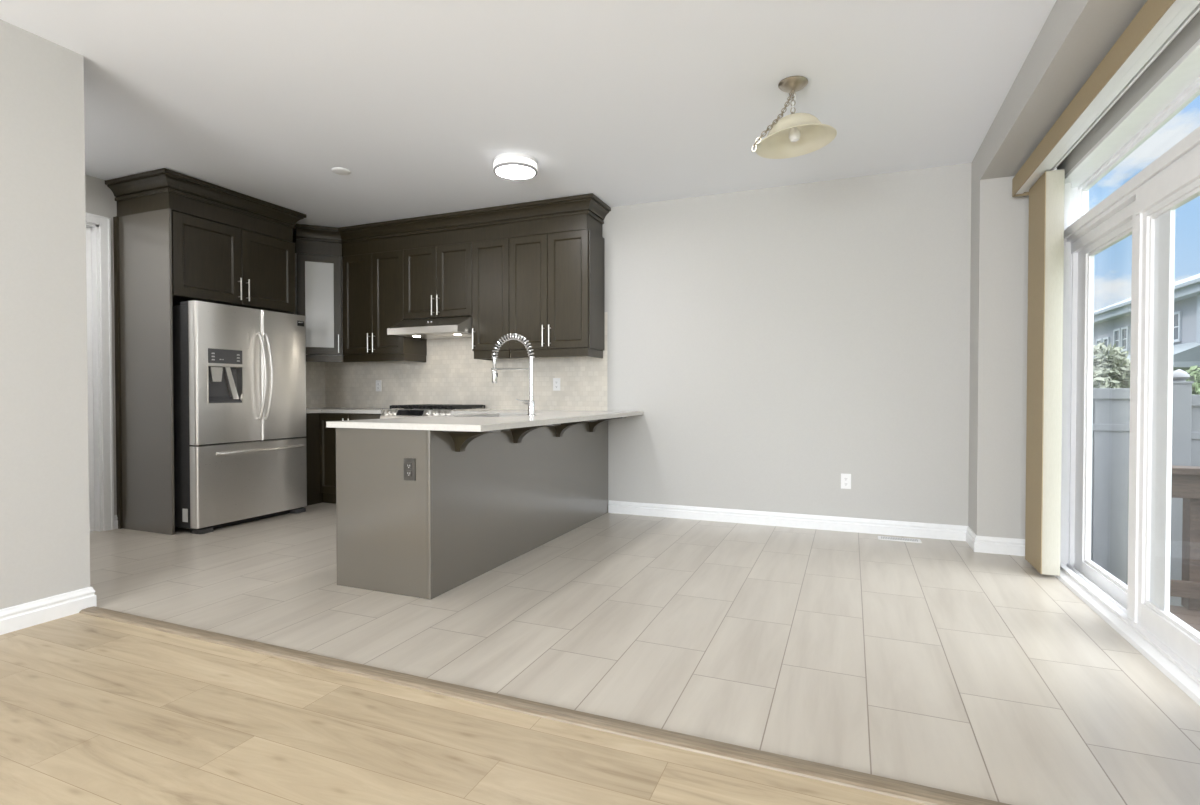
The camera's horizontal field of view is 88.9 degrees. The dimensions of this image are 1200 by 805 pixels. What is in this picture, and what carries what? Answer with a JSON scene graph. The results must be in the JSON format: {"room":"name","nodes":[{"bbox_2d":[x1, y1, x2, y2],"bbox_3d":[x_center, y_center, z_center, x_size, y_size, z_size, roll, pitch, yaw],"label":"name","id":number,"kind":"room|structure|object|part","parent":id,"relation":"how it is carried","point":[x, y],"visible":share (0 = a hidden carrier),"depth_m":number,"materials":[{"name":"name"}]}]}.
{"room":"kitchen","nodes":[
{"label":"kitchen","id":0,"kind":"room"},
{"bbox_2d":[0,19,89,608],"bbox_3d":[-3.632,-0.296,0.416,0.120,2.700,5.620,0,1,22],"label":"wall","id":1,"kind":"structure","parent":0,"point":[45,527],"depth_m":2.82,"materials":[{"name":"paint"}]},
{"bbox_2d":[0,587,96,634],"bbox_3d":[-3.797,0.998,0.512,0.517,0.108,5.637,0,1,22],"label":"baseboard","id":2,"kind":"structure","parent":1,"relation":"attached to","point":[14,618],"depth_m":2.83,"materials":[{"name":"white paint"}]},
{"bbox_2d":[85,175,295,524],"bbox_3d":[-3.674,-0.369,5.215,0.120,2.700,3.230,0,1,22],"label":"wall","id":3,"kind":"structure","parent":0,"point":[99,199],"depth_m":4.74,"materials":[{"name":"paint"}]},
{"bbox_2d":[86,212,113,531],"bbox_3d":[-4.032,-0.212,4.324,0.154,2.413,0.961,0,1,22],"label":"door","id":4,"kind":"structure","parent":3,"relation":"in","point":[98,234],"depth_m":4.69,"materials":[{"name":"white paint"}]},
{"bbox_2d":[114,515,117,528],"bbox_3d":[-3.787,0.934,4.778,0.017,0.108,0.030,0,1,22],"label":"baseboard","id":5,"kind":"structure","parent":3,"relation":"attached to","point":[115,516],"depth_m":4.78,"materials":[{"name":"white paint"}]},
{"bbox_2d":[291,236,342,361],"bbox_3d":[-2.845,-1.021,6.266,0.601,1.228,0.632,0,1,22],"label":"upper cabinet","id":6,"kind":"object","parent":3,"relation":"attached to","point":[318,265],"visible":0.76,"depth_m":6.06,"materials":[{"name":"brown wood"}]},
{"bbox_3d":[-2.777,-0.968,6.056,0.285,0.864,0.004,0,1,-23],"label":"pane","id":7,"kind":"part","parent":6,"relation":"part of","materials":[{"name":"grey glass"}]},
{"bbox_3d":[-2.782,-0.438,6.077,0.409,0.068,0.020,0,1,-23],"label":"light rail","id":8,"kind":"part","parent":6,"relation":"part of","materials":[{"name":"brown wood"}]},
{"bbox_2d":[0,0,1055,234],"bbox_3d":[-2.224,-1.714,1.562,7.920,0.100,9.050,0,1,22],"label":"ceiling","id":9,"kind":"structure","parent":0,"point":[620,102],"depth_m":3.32,"materials":[{"name":"paint"}]},
{"bbox_2d":[331,167,350,174],"bbox_3d":[-1.907,-1.702,4.507,0.132,0.012,0.132,0,1,22],"label":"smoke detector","id":10,"kind":"object","parent":9,"relation":"attached to","point":[341,171],"visible":1,"depth_m":4.49,"materials":[{"name":"white plastic"}]},
{"bbox_2d":[493,153,536,179],"bbox_3d":[-0.597,-1.664,4.317,0.308,0.082,0.308,0,1,22],"label":"ceiling light","id":11,"kind":"object","parent":9,"relation":"attached to","point":[513,166],"visible":1,"depth_m":4.24,"materials":[{"name":"white glass"}]},
{"bbox_2d":[493,156,536,168],"bbox_3d":[-0.597,-1.659,4.317,0.308,0.040,0.308,0,1,22],"label":"diffuser","id":12,"kind":"object","parent":11,"relation":"attached to","point":[500,162],"depth_m":4.20,"materials":[{"name":"white glass"}]},
{"bbox_2d":[496,165,534,177],"bbox_3d":[-0.597,-1.634,4.317,0.272,0.012,0.272,0,1,22],"label":"diffuser","id":13,"kind":"object","parent":11,"relation":"attached to","point":[504,171],"depth_m":4.31,"materials":[{"name":"white plastic"}]},
{"bbox_2d":[752,76,836,158],"bbox_3d":[1.030,-1.504,3.231,0.416,0.370,0.412,0,1,22],"label":"pendant light","id":14,"kind":"object","parent":9,"relation":"hanging from","point":[794,134],"visible":1,"depth_m":3.24,"materials":[{"name":"beige glass"}]},
{"bbox_3d":[0.914,-1.482,3.197,0.229,0.327,0.065,0,1,-7],"label":"spare chain","id":15,"kind":"part","parent":14,"relation":"part of","materials":[{"name":"beige metal"}]},
{"bbox_3d":[1.020,-1.574,3.233,0.020,0.141,0.018,0,1,-26],"label":"chain","id":16,"kind":"part","parent":14,"relation":"part of","materials":[{"name":"beige metal"}]},
{"bbox_3d":[1.029,-1.440,3.232,0.062,0.121,0.062,0,1,22],"label":"bulb","id":17,"kind":"part","parent":14,"relation":"part of","materials":[{"name":"white glass"}]},
{"bbox_3d":[1.032,-1.430,3.232,0.410,0.152,0.412,0,1,22],"label":"lamp shade","id":18,"kind":"part","parent":14,"relation":"part of","materials":[{"name":"white glass"}]},
{"bbox_2d":[0,502,1199,804],"bbox_3d":[-2.293,1.085,1.633,7.770,0.100,9.050,0,1,22],"label":"floor","id":19,"kind":"structure","parent":0,"point":[947,665],"depth_m":2.26,"materials":[{"name":"tile"}]},
{"bbox_2d":[105,168,305,534],"bbox_3d":[-3.247,-0.365,5.169,0.698,2.694,1.254,0,1,22],"label":"tall cabinet","id":20,"kind":"object","parent":19,"relation":"on","point":[178,237],"visible":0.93,"depth_m":4.72,"materials":[{"name":"brown wood"}]},
{"bbox_3d":[-3.486,-0.227,4.681,0.629,2.432,0.020,0,1,22],"label":"panel","id":21,"kind":"part","parent":20,"relation":"part of","materials":[{"name":"grey wood"}]},
{"bbox_3d":[-3.247,-1.645,5.149,0.698,0.134,1.254,0,1,22],"label":"crown molding","id":22,"kind":"part","parent":20,"relation":"part of","materials":[{"name":"brown wood"}]},
{"bbox_3d":[-3.093,-1.124,4.832,0.020,0.628,0.558,0,1,22],"label":"door","id":23,"kind":"part","parent":20,"relation":"part of","materials":[{"name":"brown wood"}]},
{"bbox_3d":[-2.973,-0.937,5.050,0.041,0.182,0.012,0,1,22],"label":"handle","id":24,"kind":"part","parent":20,"relation":"part of","materials":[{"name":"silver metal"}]},
{"bbox_3d":[-2.946,-0.938,5.116,0.041,0.182,0.012,0,1,22],"label":"handle","id":25,"kind":"part","parent":20,"relation":"part of","materials":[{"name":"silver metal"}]},
{"bbox_3d":[-2.887,-1.132,5.336,0.020,0.628,0.524,0,1,22],"label":"door","id":26,"kind":"part","parent":20,"relation":"part of","materials":[{"name":"brown wood"}]},
{"bbox_2d":[172,300,306,533],"bbox_3d":[-3.130,0.106,5.156,0.816,1.752,1.010,0,1,22],"label":"refrigerator","id":27,"kind":"object","parent":19,"relation":"on","point":[239,373],"visible":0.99,"depth_m":4.87,"materials":[{"name":"silver metal"}]},
{"bbox_3d":[-2.944,-0.225,4.828,0.075,1.080,0.553,0,1,22],"label":"door","id":28,"kind":"part","parent":27,"relation":"part of","materials":[{"name":"silver metal"}]},
{"bbox_3d":[-2.924,-0.139,4.778,0.005,0.295,0.292,0,1,22],"label":"dispenser trim","id":29,"kind":"part","parent":27,"relation":"part of","materials":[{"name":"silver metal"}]},
{"bbox_3d":[-2.924,-0.359,4.774,0.006,0.110,0.280,0,1,22],"label":"dispenser panel","id":30,"kind":"part","parent":27,"relation":"part of","materials":[{"name":"grey plastic"}]},
{"bbox_3d":[-2.858,0.631,5.052,0.075,0.615,1.010,0,1,22],"label":"freezer drawer","id":31,"kind":"part","parent":27,"relation":"part of","materials":[{"name":"silver metal"}]},
{"bbox_3d":[-2.780,-0.216,5.034,0.080,0.722,0.026,0,1,12],"label":"handle","id":32,"kind":"part","parent":27,"relation":"part of","materials":[{"name":"silver metal"}]},
{"bbox_3d":[-2.757,-0.217,5.090,0.080,0.722,0.026,0,1,12],"label":"handle","id":33,"kind":"part","parent":27,"relation":"part of","materials":[{"name":"silver metal"}]},
{"bbox_3d":[-2.752,-0.232,5.297,0.075,1.080,0.453,0,1,22],"label":"door","id":34,"kind":"part","parent":27,"relation":"part of","materials":[{"name":"silver metal"}]},
{"bbox_2d":[300,413,380,505],"bbox_3d":[-2.557,0.533,6.017,1.342,0.872,0.917,0,1,22],"label":"base cabinet","id":35,"kind":"object","parent":19,"relation":"on","point":[320,439],"visible":0.22,"depth_m":5.83,"materials":[{"name":"brown wood"}]},
{"bbox_3d":[-2.536,0.487,5.821,0.385,0.760,0.020,0,1,22],"label":"door","id":36,"kind":"part","parent":35,"relation":"part of","materials":[{"name":"brown wood"}]},
{"bbox_2d":[306,407,400,413],"bbox_3d":[-2.555,0.080,6.008,1.346,0.032,0.918,0,1,22],"label":"countertop","id":37,"kind":"structure","parent":35,"relation":"on","point":[324,409],"depth_m":5.82,"materials":[{"name":"white stone"}]},
{"bbox_3d":[-2.180,0.489,5.675,0.376,0.760,0.020,0,1,22],"label":"door","id":38,"kind":"part","parent":35,"relation":"part of","materials":[{"name":"brown wood"}]},
{"bbox_2d":[380,404,489,418],"bbox_3d":[-1.529,0.498,5.726,0.760,0.951,0.658,0,1,22],"label":"gas range","id":39,"kind":"object","parent":19,"relation":"on","point":[418,410],"visible":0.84,"depth_m":5.49,"materials":[{"name":"silver metal"}]},
{"bbox_3d":[-1.636,0.105,5.459,0.760,0.086,0.085,0,1,22],"label":"control panel","id":40,"kind":"part","parent":39,"relation":"part of","materials":[{"name":"silver metal"}]},
{"bbox_2d":[401,408,489,410],"bbox_3d":[-1.517,0.098,5.750,0.760,0.080,0.593,0,1,22],"label":"cooktop","id":41,"kind":"object","parent":39,"relation":"in","point":[402,409],"depth_m":5.47,"materials":[{"name":"silver metal"}]},
{"bbox_2d":[336,417,626,599],"bbox_3d":[-0.572,0.558,4.351,0.974,0.873,2.493,0,1,22],"label":"base cabinet","id":42,"kind":"object","parent":19,"relation":"on","point":[476,503],"visible":0.79,"depth_m":3.36,"materials":[{"name":"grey wood"}]},
{"bbox_3d":[-1.166,0.574,3.265,0.618,0.873,0.020,0,1,22],"label":"panel","id":43,"kind":"part","parent":42,"relation":"part of","materials":[{"name":"grey wood"}]},
{"bbox_2d":[404,458,414,480],"bbox_3d":[-0.990,0.347,3.174,0.072,0.116,0.009,0,1,22],"label":"wall outlet","id":44,"kind":"object","parent":42,"relation":"attached to","point":[409,463],"visible":1,"depth_m":3.17,"materials":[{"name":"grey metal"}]},
{"bbox_2d":[406,463,411,468],"bbox_3d":[-0.991,0.327,3.171,0.034,0.029,0.003,0,1,22],"label":"receptacle","id":45,"kind":"object","parent":44,"relation":"attached to","point":[408,465],"depth_m":3.17,"materials":[{"name":"grey plastic"}]},
{"bbox_2d":[406,470,411,475],"bbox_3d":[-0.991,0.367,3.172,0.034,0.029,0.003,0,1,22],"label":"receptacle","id":46,"kind":"object","parent":44,"relation":"attached to","point":[408,472],"depth_m":3.17,"materials":[{"name":"grey plastic"}]},
{"bbox_2d":[326,409,642,431],"bbox_3d":[-0.812,0.104,4.430,1.535,0.032,2.517,0,1,22],"label":"countertop","id":47,"kind":"structure","parent":42,"relation":"on","point":[491,419],"depth_m":3.61,"materials":[{"name":"white stone"}]},
{"bbox_2d":[491,333,535,415],"bbox_3d":[-0.613,-0.199,4.302,0.352,0.579,0.060,0,1,22],"label":"kitchen faucet","id":48,"kind":"object","parent":47,"relation":"on","point":[531,404],"visible":1,"depth_m":4.26,"materials":[{"name":"silver metal"}]},
{"bbox_3d":[-0.627,-0.235,4.307,0.322,0.015,0.052,0,1,22],"label":"docking arm","id":49,"kind":"part","parent":48,"relation":"part of","materials":[{"name":"silver metal"}]},
{"bbox_3d":[-0.539,-0.006,4.275,0.101,0.039,0.030,0,1,22],"label":"lever","id":50,"kind":"part","parent":48,"relation":"part of","materials":[{"name":"silver metal"}]},
{"bbox_3d":[-0.478,-0.165,4.247,0.029,0.311,0.029,0,1,22],"label":"post","id":51,"kind":"part","parent":48,"relation":"part of","materials":[{"name":"silver metal"}]},
{"bbox_3d":[-0.405,0.559,4.288,0.018,0.873,2.483,0,1,22],"label":"panel","id":52,"kind":"part","parent":42,"relation":"part of","materials":[{"name":"grey wood"}]},
{"bbox_2d":[79,606,1010,804],"bbox_3d":[-0.394,1.022,2.124,4.590,0.013,0.077,0,1,22],"label":"threshold","id":53,"kind":"object","parent":19,"relation":"on","point":[926,795],"visible":1,"depth_m":1.95,"materials":[{"name":"brown wood"}]},
{"bbox_2d":[878,536,921,542],"bbox_3d":[2.166,0.991,4.427,0.280,0.006,0.103,0,1,22],"label":"floor vent","id":54,"kind":"object","parent":19,"relation":"in","point":[879,537],"visible":1,"depth_m":4.41,"materials":[{"name":"white plastic"}]},
{"bbox_2d":[602,163,971,525],"bbox_3d":[-0.521,-0.377,5.732,7.920,2.700,0.120,0,1,22],"label":"wall","id":55,"kind":"structure","parent":0,"point":[773,344],"depth_m":4.81,"materials":[{"name":"paint"}]},
{"bbox_2d":[342,236,426,361],"bbox_3d":[-2.172,-1.018,6.122,0.763,1.228,0.387,0,1,22],"label":"upper cabinet","id":56,"kind":"object","parent":55,"relation":"attached to","point":[372,270],"visible":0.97,"depth_m":5.98,"materials":[{"name":"brown wood"}]},
{"bbox_3d":[-2.401,-0.968,6.062,0.380,0.985,0.020,0,1,22],"label":"door","id":57,"kind":"part","parent":56,"relation":"part of","materials":[{"name":"brown wood"}]},
{"bbox_3d":[-2.165,-0.439,6.155,0.757,0.068,0.336,0,1,22],"label":"light rail","id":58,"kind":"part","parent":56,"relation":"part of","materials":[{"name":"brown wood"}]},
{"bbox_3d":[-2.049,-0.966,5.918,0.375,0.985,0.020,0,1,22],"label":"door","id":59,"kind":"part","parent":56,"relation":"part of","materials":[{"name":"brown wood"}]},
{"bbox_2d":[403,228,471,319],"bbox_3d":[-1.461,-1.210,5.828,0.773,0.836,0.387,0,1,22],"label":"upper cabinet","id":60,"kind":"object","parent":55,"relation":"attached to","point":[437,265],"visible":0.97,"depth_m":5.67,"materials":[{"name":"brown wood"}]},
{"bbox_3d":[-1.696,-1.126,5.770,0.380,0.661,0.020,0,1,22],"label":"door","id":61,"kind":"part","parent":60,"relation":"part of","materials":[{"name":"brown wood"}]},
{"bbox_2d":[387,316,471,338],"bbox_3d":[-1.496,-0.705,5.751,0.775,0.166,0.568,0,1,22],"label":"range hood","id":62,"kind":"object","parent":60,"relation":"attached to","point":[449,327],"visible":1,"depth_m":5.55,"materials":[{"name":"silver metal"}]},
{"bbox_3d":[-1.500,-0.903,5.662,0.012,0.185,0.041,0,1,22],"label":"handle","id":63,"kind":"part","parent":60,"relation":"part of","materials":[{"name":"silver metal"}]},
{"bbox_3d":[-1.338,-1.123,5.624,0.385,0.661,0.020,0,1,22],"label":"door","id":64,"kind":"part","parent":60,"relation":"part of","materials":[{"name":"brown wood"}]},
{"bbox_2d":[306,312,606,410],"bbox_3d":[-1.644,-0.367,5.631,3.320,0.875,0.920,0,1,22],"label":"backsplash","id":65,"kind":"structure","parent":55,"relation":"attached to","point":[450,373],"depth_m":6.02,"materials":[{"name":"tile"}]},
{"bbox_2d":[376,380,380,390],"bbox_3d":[-2.319,-0.175,6.399,0.072,0.116,0.009,0,1,22],"label":"wall outlet","id":66,"kind":"object","parent":65,"relation":"attached to","point":[378,382],"visible":1,"depth_m":6.40,"materials":[{"name":"white plastic"}]},
{"bbox_2d":[553,378,559,390],"bbox_3d":[-0.398,-0.167,5.612,0.072,0.116,0.009,0,1,22],"label":"wall outlet","id":67,"kind":"object","parent":65,"relation":"attached to","point":[556,381],"visible":1,"depth_m":5.61,"materials":[{"name":"white plastic"}]},
{"bbox_2d":[472,223,510,360],"bbox_3d":[-0.924,-1.011,5.611,0.387,1.228,0.387,0,1,22],"label":"upper cabinet","id":68,"kind":"object","parent":55,"relation":"attached to","point":[490,244],"visible":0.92,"depth_m":5.48,"materials":[{"name":"brown wood"}]},
{"bbox_3d":[-0.912,-0.431,5.641,0.369,0.068,0.336,0,1,22],"label":"light rail","id":69,"kind":"part","parent":68,"relation":"part of","materials":[{"name":"brown wood"}]},
{"bbox_2d":[509,211,604,357],"bbox_3d":[-0.389,-1.008,5.391,0.770,1.228,0.387,0,1,22],"label":"upper cabinet","id":70,"kind":"object","parent":55,"relation":"attached to","point":[557,264],"visible":0.98,"depth_m":5.24,"materials":[{"name":"brown wood"}]},
{"bbox_2d":[295,193,610,243],"bbox_3d":[-1.446,-1.653,5.655,3.104,0.134,0.429,0,1,17],"label":"crown molding","id":71,"kind":"structure","parent":70,"relation":"attached to","point":[590,204],"depth_m":5.53,"materials":[{"name":"brown wood"}]},
{"bbox_3d":[-0.625,-0.957,5.333,0.375,0.985,0.020,0,1,22],"label":"door","id":72,"kind":"part","parent":70,"relation":"part of","materials":[{"name":"brown wood"}]},
{"bbox_3d":[-0.381,-0.428,5.423,0.744,0.068,0.336,0,1,22],"label":"light rail","id":73,"kind":"part","parent":70,"relation":"part of","materials":[{"name":"brown wood"}]},
{"bbox_3d":[-0.272,-0.955,5.189,0.379,0.985,0.020,0,1,22],"label":"door","id":74,"kind":"part","parent":70,"relation":"part of","materials":[{"name":"brown wood"}]},
{"bbox_3d":[-0.026,-0.956,5.274,0.010,0.992,0.329,0,1,22],"label":"panel","id":75,"kind":"part","parent":70,"relation":"part of","materials":[{"name":"brown wood"}]},
{"bbox_2d":[608,500,1024,555],"bbox_3d":[1.540,0.934,4.794,3.161,0.108,0.478,1,1,32],"label":"baseboard","id":76,"kind":"structure","parent":55,"relation":"attached to","point":[982,544],"depth_m":4.72,"materials":[{"name":"white paint"}]},
{"bbox_2d":[841,473,850,488],"bbox_3d":[1.886,0.604,4.689,0.072,0.116,0.009,0,1,22],"label":"wall outlet","id":77,"kind":"object","parent":55,"relation":"attached to","point":[845,478],"visible":1,"depth_m":4.69,"materials":[{"name":"white plastic"}]},
{"bbox_2d":[968,148,1028,538],"bbox_3d":[2.742,-0.353,4.156,0.345,2.700,0.320,0,1,22],"label":"wall column","id":78,"kind":"structure","parent":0,"point":[999,220],"depth_m":4.03,"materials":[{"name":"paint"}]},
{"bbox_2d":[980,0,1146,179],"bbox_3d":[1.062,-1.528,0.044,0.345,0.225,8.530,0,1,22],"label":"ceiling","id":79,"kind":"structure","parent":0,"point":[1076,36],"depth_m":2.78,"materials":[{"name":"paint"}]},
{"bbox_2d":[1057,11,1199,174],"bbox_3d":[1.361,-0.292,0.113,0.170,2.700,8.850,0,1,22],"label":"wall","id":80,"kind":"structure","parent":0,"point":[1190,34],"depth_m":2.60,"materials":[{"name":"paint"}]},
{"bbox_2d":[1012,0,1199,575],"bbox_3d":[2.263,-0.205,2.782,0.183,2.403,2.382,0,1,22],"label":"vertical blind","id":81,"kind":"object","parent":80,"relation":"attached to","point":[1157,23],"visible":1,"depth_m":3.47,"materials":[{"name":"beige fabric"}]},
{"bbox_2d":[1054,39,1199,705],"bbox_3d":[2.429,-0.137,2.758,0.200,2.310,2.050,0,1,22],"label":"door","id":82,"kind":"structure","parent":80,"relation":"in","point":[1143,208],"depth_m":2.68,"materials":[{"name":"white plastic"}]},
{"bbox_3d":[2.627,0.045,3.117,0.040,1.875,1.040,0,1,22],"label":"fixed panel","id":83,"kind":"part","parent":82,"relation":"part of","materials":[{"name":"white plastic"}]},
{"bbox_3d":[2.429,0.993,2.775,0.200,0.050,2.050,0,1,22],"label":"sill","id":84,"kind":"part","parent":82,"relation":"part of","materials":[{"name":"white plastic"}]},
{"bbox_3d":[2.489,-1.140,2.718,0.040,0.258,2.000,0,1,22],"label":"transom sash","id":85,"kind":"part","parent":82,"relation":"part of","materials":[{"name":"white plastic"}]},
{"bbox_3d":[2.235,0.065,2.303,0.044,1.830,0.955,0,1,22],"label":"sliding panel","id":86,"kind":"part","parent":82,"relation":"part of","materials":[{"name":"white plastic"}]},
{"label":"outside","id":87,"kind":"structure","parent":0,"visible":0},
{"bbox_3d":[37.850,1.736,11.522,58.690,0.200,90.000,0,1,22],"label":"ground","id":88,"kind":"structure","parent":87,"visible":0},
{"bbox_2d":[1093,342,1129,387],"bbox_3d":[8.603,0.317,10.430,1.163,2.685,1.263,0,1,22],"label":"shrub","id":89,"kind":"object","parent":88,"relation":"on","point":[1113,371],"visible":0.33,"depth_m":10.10,"materials":[{"name":"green plant"}]},
{"bbox_2d":[1091,369,1193,606],"bbox_3d":[3.634,0.759,4.271,0.731,1.973,0.112,0,1,22],"label":"privacy fence","id":90,"kind":"object","parent":88,"relation":"on","point":[1111,406],"visible":0.41,"depth_m":4.26,"materials":[{"name":"plastic"}]},
{"bbox_3d":[3.583,0.175,4.284,0.620,0.050,0.040,0,1,22],"label":"rail","id":91,"kind":"part","parent":90,"relation":"part of","materials":[{"name":"plastic"}]},
{"bbox_3d":[3.583,-0.062,4.280,0.620,0.075,0.056,0,1,22],"label":"rail","id":92,"kind":"part","parent":90,"relation":"part of","materials":[{"name":"plastic"}]},
{"bbox_3d":[3.920,0.810,4.155,0.100,1.875,0.100,0,1,22],"label":"post","id":93,"kind":"part","parent":90,"relation":"part of","materials":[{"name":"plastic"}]},
{"bbox_2d":[1093,273,1199,358],"bbox_3d":[30.150,-2.643,31.695,11.300,7.950,12.360,0,1,22],"label":"townhouse","id":94,"kind":"structure","parent":88,"relation":"on","point":[1112,323],"depth_m":29.84,"materials":[{"name":"grey"}]},
{"bbox_3d":[25.169,-3.014,29.706,0.030,0.950,0.550,0,1,22],"label":"pane","id":95,"kind":"part","parent":94,"relation":"part of","materials":[{"name":"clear glass"}]},
{"bbox_3d":[24.828,-3.001,28.873,0.030,0.950,0.550,0,1,22],"label":"pane","id":96,"kind":"part","parent":94,"relation":"part of","materials":[{"name":"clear glass"}]},
{"bbox_2d":[1125,276,1199,381],"bbox_3d":[24.642,-2.441,18.272,11.300,7.950,16.580,0,1,22],"label":"townhouse","id":97,"kind":"structure","parent":88,"relation":"on","point":[1186,344],"depth_m":23.15,"materials":[{"name":"grey"}]},
{"bbox_3d":[23.006,-3.009,24.432,0.030,1.000,0.750,0,1,22],"label":"pane","id":98,"kind":"part","parent":97,"relation":"part of","materials":[{"name":"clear glass"}]},
{"bbox_2d":[1170,605,1199,631],"bbox_3d":[3.151,1.500,2.315,1.410,0.550,2.633,0,1,22],"label":"deck","id":99,"kind":"object","parent":88,"relation":"on","point":[1190,617],"visible":0.02,"depth_m":3.47,"materials":[{"name":"brown wood"}]},
{"bbox_2d":[1170,465,1199,610],"bbox_3d":[3.792,0.793,3.407,1.060,0.832,0.160,0,1,22],"label":"deck railing","id":100,"kind":"object","parent":99,"relation":"on","point":[1185,484],"visible":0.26,"depth_m":3.54,"materials":[{"name":"brown wood"}]},
{"bbox_3d":[3.785,1.084,3.382,1.050,0.090,0.040,0,1,22],"label":"rail","id":101,"kind":"part","parent":100,"relation":"part of","materials":[{"name":"brown wood"}]},
{"bbox_3d":[3.785,0.485,3.373,1.050,0.138,0.040,0,1,22],"label":"rail","id":102,"kind":"part","parent":100,"relation":"part of","materials":[{"name":"brown wood"}]},
{"bbox_3d":[3.788,0.395,3.392,1.060,0.037,0.140,0,1,22],"label":"cap rail","id":103,"kind":"part","parent":100,"relation":"part of","materials":[{"name":"brown wood"}]},
{"bbox_3d":[3.482,0.809,3.573,0.090,0.794,0.089,0,1,22],"label":"post","id":104,"kind":"part","parent":100,"relation":"part of","materials":[{"name":"brown wood"}]},
{"bbox_2d":[1185,365,1199,394],"bbox_3d":[6.805,0.636,6.828,0.781,2.153,0.790,0,1,22],"label":"shrub","id":105,"kind":"object","parent":88,"relation":"on","point":[1196,385],"visible":0.21,"depth_m":6.86,"materials":[{"name":"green plant"}]},
{"bbox_2d":[1191,395,1199,465],"bbox_3d":[5.128,0.791,3.659,2.501,1.928,0.112,0,1,22],"label":"privacy fence","id":106,"kind":"object","parent":88,"relation":"on","point":[1195,420],"visible":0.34,"depth_m":4.10,"materials":[{"name":"plastic"}]},
{"bbox_3d":[5.077,0.230,3.671,2.390,0.050,0.040,0,1,22],"label":"rail","id":107,"kind":"part","parent":106,"relation":"part of","materials":[{"name":"plastic"}]},
{"bbox_3d":[5.077,-0.008,3.668,2.390,0.075,0.056,0,1,22],"label":"rail","id":108,"kind":"part","parent":106,"relation":"part of","materials":[{"name":"plastic"}]}
]}

